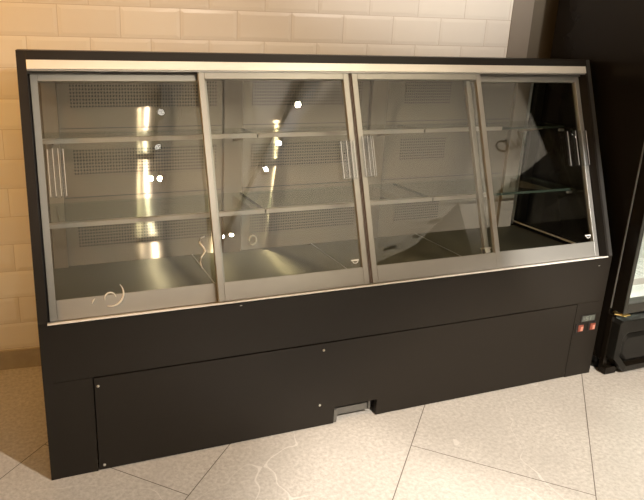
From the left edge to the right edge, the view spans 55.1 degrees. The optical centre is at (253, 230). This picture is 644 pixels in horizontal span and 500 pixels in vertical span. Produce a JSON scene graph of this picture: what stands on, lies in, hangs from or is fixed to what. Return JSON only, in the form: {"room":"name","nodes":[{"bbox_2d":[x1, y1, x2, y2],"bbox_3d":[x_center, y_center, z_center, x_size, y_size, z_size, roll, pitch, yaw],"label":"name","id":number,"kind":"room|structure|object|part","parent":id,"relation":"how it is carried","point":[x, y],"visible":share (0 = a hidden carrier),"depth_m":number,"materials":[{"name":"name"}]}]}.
{"room":"food shop","nodes":[
{"label":"food shop","id":0,"kind":"room"},
{"bbox_2d":[0,0,558,350],"bbox_3d":[1.687,-0.927,2.623,11.400,2.650,0.101,-3,17,-15],"label":"wall","id":1,"kind":"structure","parent":0,"point":[442,28],"depth_m":2.17,"materials":[{"name":"tile"}]},
{"bbox_2d":[0,347,40,369],"bbox_3d":[-1.414,0.507,2.112,4.990,0.074,0.017,-3,17,-15],"label":"baseboard","id":2,"kind":"structure","parent":1,"relation":"attached to","point":[23,357],"depth_m":2.25,"materials":[{"name":"stone"}]},
{"bbox_2d":[506,0,534,57],"bbox_3d":[1.048,-0.888,2.451,0.094,2.650,0.103,-3,17,-15],"label":"trim","id":3,"kind":"structure","parent":1,"relation":"attached to","point":[522,11],"depth_m":2.42,"materials":[{"name":"beige paint"}]},
{"bbox_2d":[0,360,643,499],"bbox_3d":[2.872,1.511,-0.676,12.000,0.080,9.800,-5,18,-19],"label":"floor","id":4,"kind":"structure","parent":0,"point":[580,436],"depth_m":1.82,"materials":[{"name":"tile"}]},
{"bbox_2d":[15,49,611,479],"bbox_3d":[0.284,0.000,2.068,1.943,1.138,0.522,-5,18,-19],"label":"display case","id":5,"kind":"object","parent":4,"relation":"on","point":[356,215],"visible":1,"depth_m":1.97,"materials":[{"name":"black metal"}]},
{"bbox_3d":[-0.621,0.074,1.759,0.024,1.138,0.515,-5,18,-19],"label":"panel","id":6,"kind":"part","parent":5,"relation":"part of","materials":[{"name":"black metal"}]},
{"bbox_3d":[-0.654,-0.184,1.890,0.024,0.635,0.012,-5,18,-19],"label":"panel","id":7,"kind":"part","parent":5,"relation":"part of","materials":[{"name":"metal"}]},
{"bbox_3d":[-0.519,-0.152,1.611,0.044,0.128,0.060,-5,18,-19],"label":"handle","id":8,"kind":"part","parent":5,"relation":"part of","materials":[{"name":"clear plastic"}]},
{"bbox_3d":[-0.498,0.541,1.673,0.126,0.296,0.020,-5,18,-19],"label":"plinth panel","id":9,"kind":"part","parent":5,"relation":"part of","materials":[{"name":"black metal"}]},
{"bbox_2d":[108,284,124,306],"bbox_3d":[-0.369,0.177,1.641,0.018,0.055,0.049,17,23,42],"label":"film curl","id":10,"kind":"object","parent":5,"relation":"in","point":[122,298],"visible":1,"depth_m":1.65,"materials":[{"name":"plastic"}]},
{"bbox_3d":[-0.337,-0.109,1.687,0.482,0.627,0.238,-5,18,-19],"label":"sliding door","id":11,"kind":"part","parent":5,"relation":"part of","materials":[{"name":"glass"}]},
{"bbox_3d":[-0.374,0.167,1.866,0.483,0.012,0.412,-5,18,-19],"label":"deck plate","id":12,"kind":"part","parent":5,"relation":"part of","materials":[{"name":"metal"}]},
{"bbox_3d":[-0.353,-0.209,1.994,0.522,0.635,0.012,-5,18,-19],"label":"panel","id":13,"kind":"part","parent":5,"relation":"part of","materials":[{"name":"metal"}]},
{"bbox_2d":[42,128,251,137],"bbox_3d":[-0.322,-0.292,1.866,0.648,0.008,0.161,-5,18,-19],"label":"glass shelf","id":14,"kind":"object","parent":5,"relation":"attached to","point":[48,132],"depth_m":1.88,"materials":[{"name":"clear glass"}]},
{"bbox_2d":[199,236,205,268],"bbox_3d":[-0.144,0.063,1.732,0.023,0.086,0.033,-5,18,-19],"label":"film curl","id":15,"kind":"object","parent":5,"relation":"attached to","point":[203,247],"visible":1,"depth_m":1.73,"materials":[{"name":"plastic"}]},
{"bbox_3d":[0.203,-0.066,2.288,1.895,1.096,0.035,-5,18,-19],"label":"panel","id":16,"kind":"part","parent":5,"relation":"part of","materials":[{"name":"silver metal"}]},
{"bbox_3d":[0.069,0.130,2.019,0.453,0.012,0.412,-5,18,-19],"label":"deck plate","id":17,"kind":"part","parent":5,"relation":"part of","materials":[{"name":"metal"}]},
{"bbox_3d":[0.096,-0.146,1.811,0.480,0.627,0.238,-5,18,-19],"label":"sliding door","id":18,"kind":"part","parent":5,"relation":"part of","materials":[{"name":"glass"}]},
{"bbox_3d":[0.255,-0.555,2.020,1.895,0.049,0.281,-5,18,-19],"label":"panel","id":19,"kind":"part","parent":5,"relation":"part of","materials":[{"name":"black laminate"}]},
{"bbox_3d":[0.303,-0.504,1.894,1.895,0.025,0.015,-5,18,-19],"label":"header trim","id":20,"kind":"part","parent":5,"relation":"part of","materials":[{"name":"metal"}]},
{"bbox_3d":[0.184,-0.253,2.179,0.484,0.635,0.012,-5,18,-19],"label":"panel","id":21,"kind":"part","parent":5,"relation":"part of","materials":[{"name":"metal"}]},
{"bbox_3d":[0.359,0.169,1.891,1.896,0.024,0.057,-5,18,-19],"label":"sill trim","id":22,"kind":"part","parent":5,"relation":"part of","materials":[{"name":"metal"}]},
{"bbox_2d":[243,124,415,132],"bbox_3d":[0.272,-0.341,2.071,0.606,0.008,0.161,-5,18,-19],"label":"glass shelf","id":23,"kind":"object","parent":5,"relation":"attached to","point":[250,128],"depth_m":2.07,"materials":[{"name":"clear glass"}]},
{"bbox_3d":[0.361,0.470,1.967,1.689,0.290,0.017,-5,18,-19],"label":"access panel","id":24,"kind":"part","parent":5,"relation":"part of","materials":[{"name":"black metal"}]},
{"bbox_2d":[333,401,369,421],"bbox_3d":[0.317,0.583,1.995,0.136,0.057,0.028,-5,18,-19],"label":"tray","id":25,"kind":"object","parent":5,"relation":"on","point":[342,407],"depth_m":1.99,"materials":[{"name":"metal"}]},
{"bbox_3d":[0.498,0.095,2.167,0.453,0.012,0.412,-5,18,-19],"label":"deck plate","id":26,"kind":"part","parent":5,"relation":"part of","materials":[{"name":"metal"}]},
{"bbox_3d":[0.563,-0.184,1.972,0.487,0.627,0.238,-5,18,-19],"label":"sliding door","id":27,"kind":"part","parent":5,"relation":"part of","materials":[{"name":"glass"}]},
{"bbox_3d":[0.744,-0.299,2.373,0.573,0.635,0.012,-5,18,-19],"label":"panel","id":28,"kind":"part","parent":5,"relation":"part of","materials":[{"name":"metal"}]},
{"bbox_2d":[401,121,563,129],"bbox_3d":[0.852,-0.389,2.271,0.618,0.008,0.161,-5,18,-19],"label":"glass shelf","id":29,"kind":"object","parent":5,"relation":"attached to","point":[423,125],"depth_m":2.26,"materials":[{"name":"clear glass"}]},
{"bbox_3d":[0.942,0.058,2.320,0.486,0.012,0.412,-5,18,-19],"label":"deck plate","id":30,"kind":"part","parent":5,"relation":"part of","materials":[{"name":"metal"}]},
{"bbox_3d":[0.980,-0.218,2.141,0.496,0.627,0.238,-5,18,-19],"label":"sliding door","id":31,"kind":"part","parent":5,"relation":"part of","materials":[{"name":"glass"}]},
{"bbox_3d":[1.188,-0.075,2.383,0.024,1.138,0.515,-5,18,-19],"label":"panel","id":32,"kind":"part","parent":5,"relation":"part of","materials":[{"name":"black laminate"}]},
{"bbox_2d":[575,323,583,332],"bbox_3d":[1.190,0.356,2.231,0.036,0.034,0.007,-5,18,-19],"label":"rocker switch","id":33,"kind":"object","parent":5,"relation":"attached to","point":[579,327],"depth_m":2.23,"materials":[{"name":"red plastic"}]},
{"bbox_3d":[1.216,0.399,2.264,0.121,0.296,0.020,-5,18,-19],"label":"plinth panel","id":34,"kind":"part","parent":5,"relation":"part of","materials":[{"name":"black metal"}]},
{"bbox_2d":[587,321,595,330],"bbox_3d":[1.243,0.352,2.250,0.036,0.034,0.007,-5,18,-19],"label":"rocker switch","id":35,"kind":"object","parent":5,"relation":"attached to","point":[591,325],"depth_m":2.24,"materials":[{"name":"red plastic"}]},
{"bbox_2d":[524,0,643,374],"bbox_3d":[1.601,-0.491,2.331,0.727,1.980,0.565,-5,18,-19],"label":"fridge","id":36,"kind":"object","parent":4,"relation":"on","point":[609,34],"visible":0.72,"depth_m":2.24,"materials":[{"name":"black paint"}]},
{"bbox_3d":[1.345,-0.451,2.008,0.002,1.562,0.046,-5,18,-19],"label":"door","id":37,"kind":"part","parent":36,"relation":"part of","materials":[{"name":"black paint"}]},
{"bbox_3d":[1.680,-0.478,2.122,0.709,1.562,0.049,-5,18,-19],"label":"door","id":38,"kind":"part","parent":36,"relation":"part of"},
{"bbox_2d":[633,242,643,284],"bbox_3d":[1.580,0.127,2.560,0.643,0.028,0.385,-5,18,-19],"label":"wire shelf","id":39,"kind":"object","parent":36,"relation":"attached to","point":[637,281],"depth_m":2.40,"materials":[{"name":"white metal"}]}
]}

